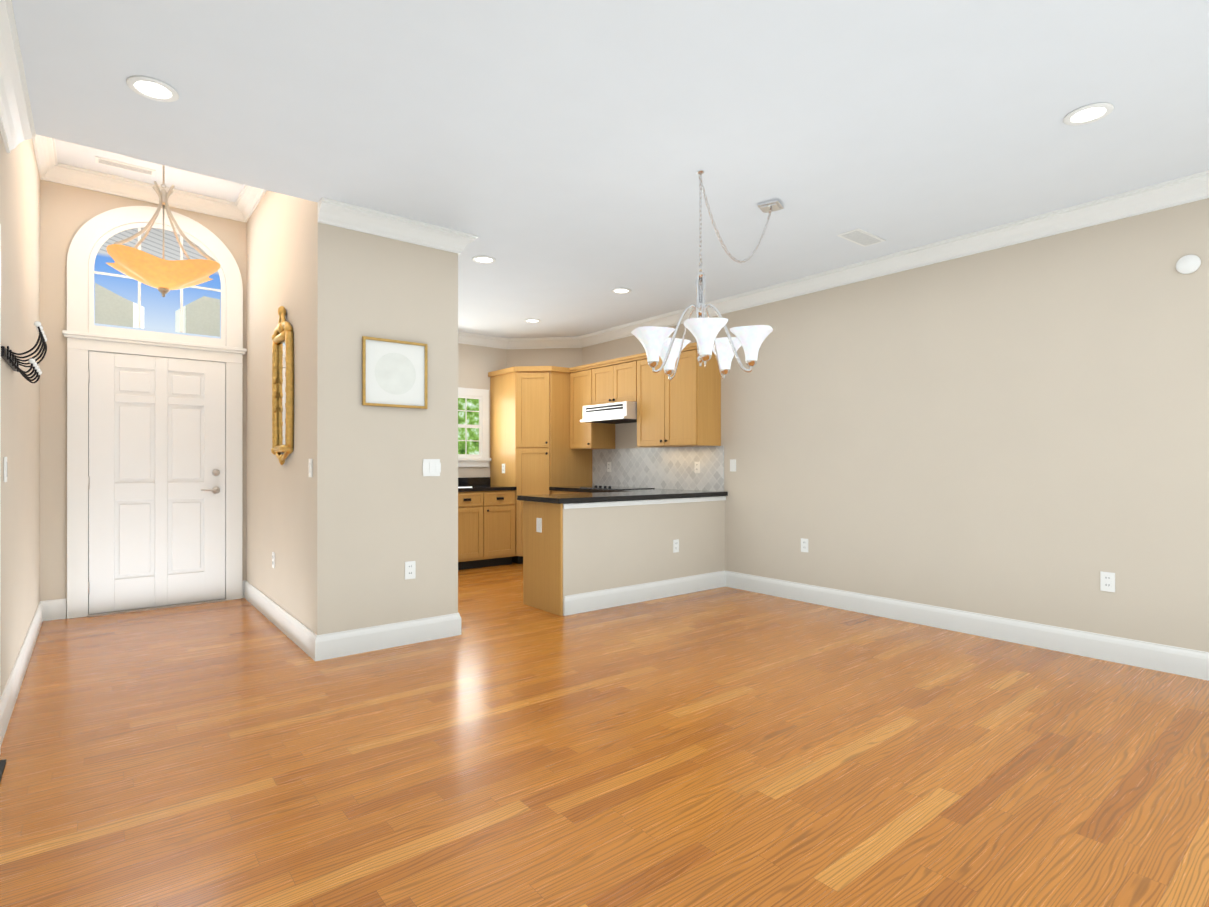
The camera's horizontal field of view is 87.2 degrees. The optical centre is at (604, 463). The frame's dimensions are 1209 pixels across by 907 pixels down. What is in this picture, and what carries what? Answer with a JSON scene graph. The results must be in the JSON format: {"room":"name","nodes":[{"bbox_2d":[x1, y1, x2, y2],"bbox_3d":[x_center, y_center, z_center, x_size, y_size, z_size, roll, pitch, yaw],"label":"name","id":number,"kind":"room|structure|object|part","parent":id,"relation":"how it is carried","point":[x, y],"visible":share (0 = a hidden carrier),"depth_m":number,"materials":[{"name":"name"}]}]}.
{"room":"empty living room","nodes":[
{"label":"empty living room","id":0,"kind":"room"},
{"bbox_2d":[0,131,39,695],"bbox_3d":[-1.199,-0.634,0.883,0.120,3.620,10.040,0,0,-39],"label":"wall","id":1,"kind":"structure","parent":0,"point":[20,393],"depth_m":3.46,"materials":[{"name":"paint"}]},
{"bbox_2d":[0,224,0,740],"bbox_3d":[-2.112,0.105,2.137,0.023,2.145,1.104,0,0,-39],"label":"door frame","id":2,"kind":"structure","parent":1,"relation":"attached to","point":[0,482],"depth_m":2.56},
{"bbox_2d":[4,457,6,481],"bbox_3d":[-2.725,0.028,2.889,0.008,0.115,0.070,0,0,-39],"label":"light switch","id":3,"kind":"object","parent":1,"relation":"attached to","point":[5,469],"visible":1,"depth_m":2.86,"materials":[{"name":"white plastic"}]},
{"bbox_2d":[1,321,46,382],"bbox_3d":[-2.749,-0.523,3.018,0.130,0.240,0.570,0,0,-39],"label":"hook rail","id":4,"kind":"object","parent":1,"relation":"attached to","point":[12,360],"visible":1,"depth_m":2.96,"materials":[{"name":"black metal"}]},
{"bbox_2d":[0,598,66,746],"bbox_3d":[-3.283,1.104,3.698,0.152,0.150,2.798,0,0,-39],"label":"baseboard","id":5,"kind":"structure","parent":1,"relation":"attached to","point":[48,610],"depth_m":3.60,"materials":[{"name":"white wood"}]},
{"bbox_2d":[32,134,59,182],"bbox_3d":[-3.459,-2.181,3.880,0.102,0.118,2.300,0,0,-39],"label":"crown molding","id":6,"kind":"structure","parent":1,"relation":"attached to","point":[44,147],"depth_m":4.54,"materials":[{"name":"white wood"}]},
{"bbox_2d":[40,179,245,614],"bbox_3d":[-3.725,-0.629,5.215,1.360,3.620,0.120,0,0,-39],"label":"wall","id":7,"kind":"structure","parent":0,"point":[67,212],"depth_m":4.81,"materials":[{"name":"paint"}]},
{"bbox_2d":[56,163,231,219],"bbox_3d":[-3.659,-2.180,5.128,1.110,0.118,0.102,0,0,-39],"label":"crown molding","id":8,"kind":"structure","parent":7,"relation":"attached to","point":[74,176],"depth_m":5.07,"materials":[{"name":"white wood"}]},
{"bbox_2d":[62,330,246,618],"bbox_3d":[-3.617,0.091,5.176,1.224,2.180,0.075,0,0,-39],"label":"door frame","id":9,"kind":"structure","parent":7,"relation":"attached to","point":[80,345],"depth_m":4.95,"materials":[{"name":"white wood"}]},
{"bbox_2d":[67,206,242,347],"bbox_3d":[-3.629,-1.540,5.193,1.174,1.082,0.035,0,0,-39],"label":"trim","id":10,"kind":"structure","parent":7,"relation":"attached to","point":[90,233],"depth_m":5.05,"materials":[{"name":"white wood"}]},
{"bbox_2d":[88,222,225,616],"bbox_3d":[-3.613,-0.387,5.168,0.924,3.135,0.089,0,0,-39],"label":"entry","id":11,"kind":"object","parent":7,"relation":"attached to","point":[156,472],"visible":0.96,"depth_m":5.16,"materials":[{"name":"wood"}]},
{"bbox_3d":[-3.633,-1.477,5.197,0.920,0.954,0.022,0,0,-39],"label":"transom sash","id":12,"kind":"part","parent":11,"relation":"part of","materials":[{"name":"white wood"}]},
{"bbox_2d":[55,139,243,201],"bbox_3d":[-2.968,-2.340,4.274,1.360,0.200,2.300,0,0,-39],"label":"ceiling","id":13,"kind":"structure","parent":0,"point":[73,154],"depth_m":4.91,"materials":[{"name":"paint"}]},
{"bbox_2d":[95,156,155,175],"bbox_3d":[-3.609,-2.235,4.785,0.360,0.008,0.120,0,0,-39],"label":"ceiling vent","id":14,"kind":"object","parent":13,"relation":"in","point":[122,165],"visible":1,"depth_m":4.78,"materials":[{"name":"white plastic"}]},
{"bbox_2d":[106,165,219,296],"bbox_3d":[-2.968,-1.678,4.273,0.612,1.123,0.612,0,0,-39],"label":"pendant light","id":15,"kind":"object","parent":13,"relation":"hanging from","point":[163,276],"visible":0.94,"depth_m":4.18,"materials":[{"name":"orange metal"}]},
{"bbox_2d":[34,124,343,202],"bbox_3d":[-2.211,-2.001,3.329,1.600,0.880,0.120,0,0,-39],"label":"ceiling beam","id":16,"kind":"structure","parent":0,"point":[126,151],"depth_m":3.30,"materials":[{"name":"paint"}]},
{"bbox_2d":[246,190,337,634],"bbox_3d":[-2.644,-0.629,5.051,0.120,3.620,3.110,0,0,-39],"label":"wall","id":17,"kind":"structure","parent":0,"point":[292,269],"depth_m":4.20,"materials":[{"name":"paint"}]},
{"bbox_2d":[232,185,266,222],"bbox_3d":[-2.477,-2.180,4.667,0.102,0.118,2.300,0,0,-39],"label":"crown molding","id":18,"kind":"structure","parent":17,"relation":"attached to","point":[241,208],"depth_m":5.32,"materials":[{"name":"white wood"}]},
{"bbox_2d":[272,552,274,567],"bbox_3d":[-2.460,0.720,4.716,0.008,0.115,0.070,0,0,-39],"label":"outlet","id":19,"kind":"object","parent":17,"relation":"attached to","point":[273,559],"visible":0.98,"depth_m":4.70,"materials":[{"name":"white plastic"}]},
{"bbox_2d":[242,580,321,660],"bbox_3d":[-2.444,1.105,4.679,0.032,0.150,2.317,0,0,-39],"label":"baseboard","id":20,"kind":"structure","parent":17,"relation":"attached to","point":[310,643],"depth_m":4.36,"materials":[{"name":"white wood"}]},
{"bbox_2d":[271,306,293,464],"bbox_3d":[-2.239,-0.539,4.407,0.061,1.106,0.473,0,0,-39],"label":"gilt mirror","id":21,"kind":"object","parent":17,"relation":"attached to","point":[282,396],"visible":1,"depth_m":4.40,"materials":[{"name":"gold glass"}]},
{"bbox_2d":[309,459,312,476],"bbox_3d":[-1.810,0.029,3.905,0.008,0.115,0.070,0,0,-39],"label":"light switch","id":22,"kind":"object","parent":17,"relation":"attached to","point":[310,467],"visible":0.96,"depth_m":3.88,"materials":[{"name":"white plastic"}]},
{"bbox_2d":[458,343,506,477],"bbox_3d":[-2.401,-0.287,7.161,2.900,2.940,0.120,0,0,-39],"label":"wall","id":23,"kind":"structure","parent":0,"point":[476,364],"depth_m":7.76,"materials":[{"name":"paint"}]},
{"bbox_2d":[458,478,489,485],"bbox_3d":[-2.007,0.224,7.387,1.518,0.100,0.014,0,0,-39],"label":"backsplash","id":24,"kind":"structure","parent":23,"relation":"attached to","point":[461,481],"depth_m":7.71,"materials":[{"name":"black stone"}]},
{"bbox_2d":[458,387,490,466],"bbox_3d":[-1.824,-0.432,7.512,1.060,0.950,0.050,0,0,-39],"label":"kitchen window","id":25,"kind":"structure","parent":23,"relation":"in","point":[473,427],"depth_m":7.72,"materials":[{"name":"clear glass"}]},
{"bbox_2d":[338,227,724,631],"bbox_3d":[-0.270,-0.189,5.038,3.570,2.740,0.120,0,0,-39],"label":"wall","id":26,"kind":"structure","parent":0,"point":[397,509],"depth_m":4.18,"materials":[{"name":"paint"}]},
{"bbox_2d":[322,613,460,659],"bbox_3d":[-1.340,1.105,4.090,0.899,0.150,0.017,0,0,-39],"label":"baseboard","id":27,"kind":"structure","parent":26,"relation":"attached to","point":[361,640],"depth_m":4.05,"materials":[{"name":"white wood"}]},
{"bbox_2d":[362,336,427,408],"bbox_3d":[-1.343,-0.575,4.083,0.420,0.430,0.024,0,0,-39],"label":"picture frame","id":28,"kind":"object","parent":26,"relation":"attached to","point":[394,373],"visible":1,"depth_m":4.08,"materials":[{"name":"white paper"}]},
{"bbox_2d":[318,197,477,254],"bbox_3d":[-1.329,-1.501,4.125,1.012,0.118,0.222,0,0,-39],"label":"crown molding","id":29,"kind":"structure","parent":26,"relation":"attached to","point":[360,219],"depth_m":4.03,"materials":[{"name":"white wood"}]},
{"bbox_2d":[405,561,415,579],"bbox_3d":[-1.270,0.700,4.151,0.070,0.115,0.008,0,0,-39],"label":"outlet","id":30,"kind":"object","parent":26,"relation":"attached to","point":[410,569],"visible":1,"depth_m":4.15,"materials":[{"name":"white plastic"}]},
{"bbox_2d":[423,459,440,475],"bbox_3d":[-1.156,0.030,4.244,0.126,0.115,0.008,0,0,-39],"label":"light switch","id":31,"kind":"object","parent":26,"relation":"attached to","point":[431,467],"visible":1,"depth_m":4.24,"materials":[{"name":"white plastic"}]},
{"bbox_2d":[563,496,725,508],"bbox_3d":[0.423,0.336,5.507,1.898,0.041,0.013,0,0,-39],"label":"trim","id":32,"kind":"structure","parent":26,"relation":"attached to","point":[629,503],"depth_m":5.41,"materials":[{"name":"white wood"}]},
{"bbox_2d":[563,570,726,615],"bbox_3d":[0.405,1.106,5.503,1.860,0.150,0.037,0,0,-39],"label":"baseboard","id":33,"kind":"structure","parent":26,"relation":"attached to","point":[613,597],"depth_m":5.40,"materials":[{"name":"white wood"}]},
{"bbox_2d":[673,539,678,552],"bbox_3d":[0.641,0.741,5.684,0.070,0.115,0.008,0,0,-39],"label":"outlet","id":34,"kind":"object","parent":26,"relation":"attached to","point":[676,545],"visible":1,"depth_m":5.68,"materials":[{"name":"white plastic"}]},
{"bbox_2d":[507,348,581,367],"bbox_3d":[-0.744,-0.286,8.063,1.132,2.940,0.206,0,0,7],"label":"wall","id":35,"kind":"structure","parent":0,"point":[565,357],"depth_m":7.96,"materials":[{"name":"paint"}]},
{"bbox_2d":[0,562,1208,906],"bbox_3d":[0.602,1.228,2.768,5.450,0.100,10.890,0,0,-39],"label":"floor","id":36,"kind":"structure","parent":0,"point":[704,748],"depth_m":2.47,"materials":[{"name":"brown wood"}]},
{"bbox_2d":[0,759,5,780],"bbox_3d":[-2.302,1.172,2.394,0.048,0.012,0.240,0,0,-39],"label":"floor vent","id":37,"kind":"object","parent":36,"relation":"on","point":[2,764],"visible":1,"depth_m":2.44,"materials":[{"name":"black metal"}]},
{"bbox_2d":[458,494,489,569],"bbox_3d":[-1.710,0.749,7.232,0.534,0.867,0.626,0,0,-39],"label":"base cabinet","id":38,"kind":"object","parent":36,"relation":"on","point":[473,513],"depth_m":7.05,"materials":[{"name":"brown wood"}]},
{"bbox_2d":[458,486,497,489],"bbox_3d":[-1.813,0.293,7.144,1.518,0.040,0.636,0,0,-39],"label":"countertop","id":39,"kind":"structure","parent":38,"relation":"on","point":[459,487],"depth_m":7.12,"materials":[{"name":"stone"}]},
{"bbox_2d":[490,498,513,565],"bbox_3d":[-1.411,0.749,7.472,0.480,0.867,0.626,0,0,-39],"label":"base cabinet","id":40,"kind":"object","parent":36,"relation":"on","point":[501,509],"depth_m":7.27,"materials":[{"name":"brown wood"}]},
{"bbox_2d":[490,366,593,563],"bbox_3d":[-0.781,0.031,7.798,0.907,2.304,0.907,0,0,-39],"label":"tall cabinet","id":41,"kind":"object","parent":36,"relation":"on","point":[553,450],"depth_m":7.40,"materials":[{"name":"brown wood"}]},
{"bbox_2d":[522,498,669,613],"bbox_3d":[-0.039,0.747,5.577,1.310,0.867,0.427,0,0,-39],"label":"base cabinet","id":42,"kind":"object","parent":36,"relation":"on","point":[542,522],"depth_m":5.09,"materials":[{"name":"brown wood"}]},
{"bbox_2d":[458,486,727,505],"bbox_3d":[-0.244,0.292,6.290,1.957,0.040,2.112,0,0,-39],"label":"countertop","id":43,"kind":"structure","parent":42,"relation":"on","point":[560,494],"depth_m":5.96,"materials":[{"name":"black stone"}]},
{"bbox_2d":[590,482,653,489],"bbox_3d":[0.133,0.258,6.925,0.480,0.030,0.700,0,0,-39],"label":"cooktop","id":44,"kind":"object","parent":43,"relation":"in","point":[605,485],"depth_m":6.93,"materials":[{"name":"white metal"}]},
{"bbox_2d":[12,0,1208,337],"bbox_3d":[0.641,-1.662,2.802,5.390,0.200,10.730,0,0,-39],"label":"ceiling","id":45,"kind":"structure","parent":0,"point":[600,132],"depth_m":2.86,"materials":[{"name":"paint"}]},
{"bbox_2d":[126,76,178,101],"bbox_3d":[-1.881,-1.557,2.645,0.180,0.008,0.180,0,0,-39],"label":"recessed light","id":46,"kind":"object","parent":45,"relation":"in","point":[152,88],"visible":1,"depth_m":2.64,"materials":[{"name":"white plastic"}]},
{"bbox_2d":[472,255,495,263],"bbox_3d":[-0.920,-1.555,4.851,0.180,0.008,0.180,0,0,-39],"label":"recessed light","id":47,"kind":"object","parent":45,"relation":"in","point":[481,259],"visible":1,"depth_m":4.85,"materials":[{"name":"white plastic"}]},
{"bbox_2d":[524,319,540,322],"bbox_3d":[-0.785,-1.552,6.921,0.180,0.008,0.180,0,0,-39],"label":"recessed light","id":48,"kind":"object","parent":45,"relation":"in","point":[532,320],"visible":0.96,"depth_m":6.91,"materials":[{"name":"white plastic"}]},
{"bbox_2d":[611,288,630,293],"bbox_3d":[0.151,-1.554,5.723,0.180,0.008,0.180,0,0,-39],"label":"recessed light","id":49,"kind":"object","parent":45,"relation":"in","point":[620,290],"visible":0.96,"depth_m":5.71,"materials":[{"name":"white plastic"}]},
{"bbox_2d":[631,170,783,379],"bbox_3d":[0.650,-1.016,3.521,1.096,1.088,0.730,0,0,-39],"label":"chandelier","id":50,"kind":"object","parent":45,"relation":"hanging from","point":[656,342],"visible":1,"depth_m":3.34,"materials":[{"name":"white glass"}]},
{"bbox_2d":[837,228,885,246],"bbox_3d":[1.775,-1.555,4.385,0.360,0.008,0.160,0,0,-39],"label":"ceiling vent","id":51,"kind":"object","parent":45,"relation":"in","point":[860,237],"visible":1,"depth_m":4.37,"materials":[{"name":"white plastic"}]},
{"bbox_2d":[1063,102,1113,125],"bbox_3d":[2.159,-1.557,2.834,0.180,0.008,0.180,0,0,-39],"label":"recessed light","id":52,"kind":"object","parent":45,"relation":"in","point":[1089,113],"visible":0.96,"depth_m":2.83,"materials":[{"name":"white plastic"}]},
{"bbox_2d":[582,198,1208,651],"bbox_3d":[2.872,-0.290,4.071,0.120,2.940,9.920,0,0,-39],"label":"wall","id":53,"kind":"structure","parent":0,"point":[1018,432],"depth_m":4.26,"materials":[{"name":"paint"}]},
{"bbox_2d":[570,366,617,449],"bbox_3d":[-0.143,-0.644,7.452,0.347,0.954,0.427,0,0,-39],"label":"upper cabinet","id":54,"kind":"object","parent":53,"relation":"attached to","point":[583,435],"depth_m":7.36,"materials":[{"name":"brown wood"}]},
{"bbox_2d":[0,0,1208,348],"bbox_3d":[0.602,-1.502,2.771,5.050,0.118,10.490,0,0,-39],"label":"crown molding","id":55,"kind":"structure","parent":53,"relation":"attached to","point":[16,122],"depth_m":4.14,"materials":[{"name":"white wood"}]},
{"bbox_2d":[582,355,637,421],"bbox_3d":[0.177,-0.787,6.949,0.477,0.610,0.760,0,0,-39],"label":"upper cabinet","id":56,"kind":"object","parent":53,"relation":"attached to","point":[609,387],"depth_m":6.85,"materials":[{"name":"brown wood"}]},
{"bbox_2d":[634,354,669,449],"bbox_3d":[0.616,-0.630,6.505,0.347,0.924,0.481,0,0,-39],"label":"upper cabinet","id":57,"kind":"object","parent":53,"relation":"attached to","point":[647,420],"depth_m":6.47,"materials":[{"name":"brown wood"}]},
{"bbox_2d":[658,346,720,449],"bbox_3d":[0.841,-0.631,6.225,0.347,0.924,0.481,0,0,-39],"label":"upper cabinet","id":58,"kind":"object","parent":53,"relation":"attached to","point":[689,404],"depth_m":6.07,"materials":[{"name":"brown wood"}]},
{"bbox_2d":[730,459,735,471],"bbox_3d":[1.219,0.022,6.027,0.008,0.115,0.070,0,0,-39],"label":"light switch","id":59,"kind":"object","parent":53,"relation":"attached to","point":[732,465],"visible":1,"depth_m":6.02,"materials":[{"name":"white plastic"}]},
{"bbox_2d":[801,538,807,551],"bbox_3d":[1.707,0.701,5.417,0.008,0.115,0.070,0,0,-39],"label":"electrical outlet","id":60,"kind":"object","parent":53,"relation":"attached to","point":[804,545],"visible":1,"depth_m":5.42,"materials":[{"name":"white plastic"}]},
{"bbox_2d":[727,571,1208,680],"bbox_3d":[3.500,1.104,3.176,0.017,0.150,7.500,0,0,-39],"label":"baseboard","id":61,"kind":"structure","parent":53,"relation":"attached to","point":[1169,659],"depth_m":4.23,"materials":[{"name":"white wood"}]},
{"bbox_2d":[1100,571,1114,591],"bbox_3d":[3.008,0.709,3.795,0.008,0.115,0.070,0,0,-39],"label":"electrical outlet","id":62,"kind":"object","parent":53,"relation":"attached to","point":[1107,581],"visible":1,"depth_m":3.79,"materials":[{"name":"white plastic"}]},
{"bbox_2d":[1176,255,1200,273],"bbox_3d":[3.228,-1.101,3.511,0.023,0.104,0.104,0,0,-39],"label":"smoke detector","id":63,"kind":"object","parent":53,"relation":"attached to","point":[1187,264],"visible":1,"depth_m":3.50,"materials":[{"name":"white plastic"}]}
]}

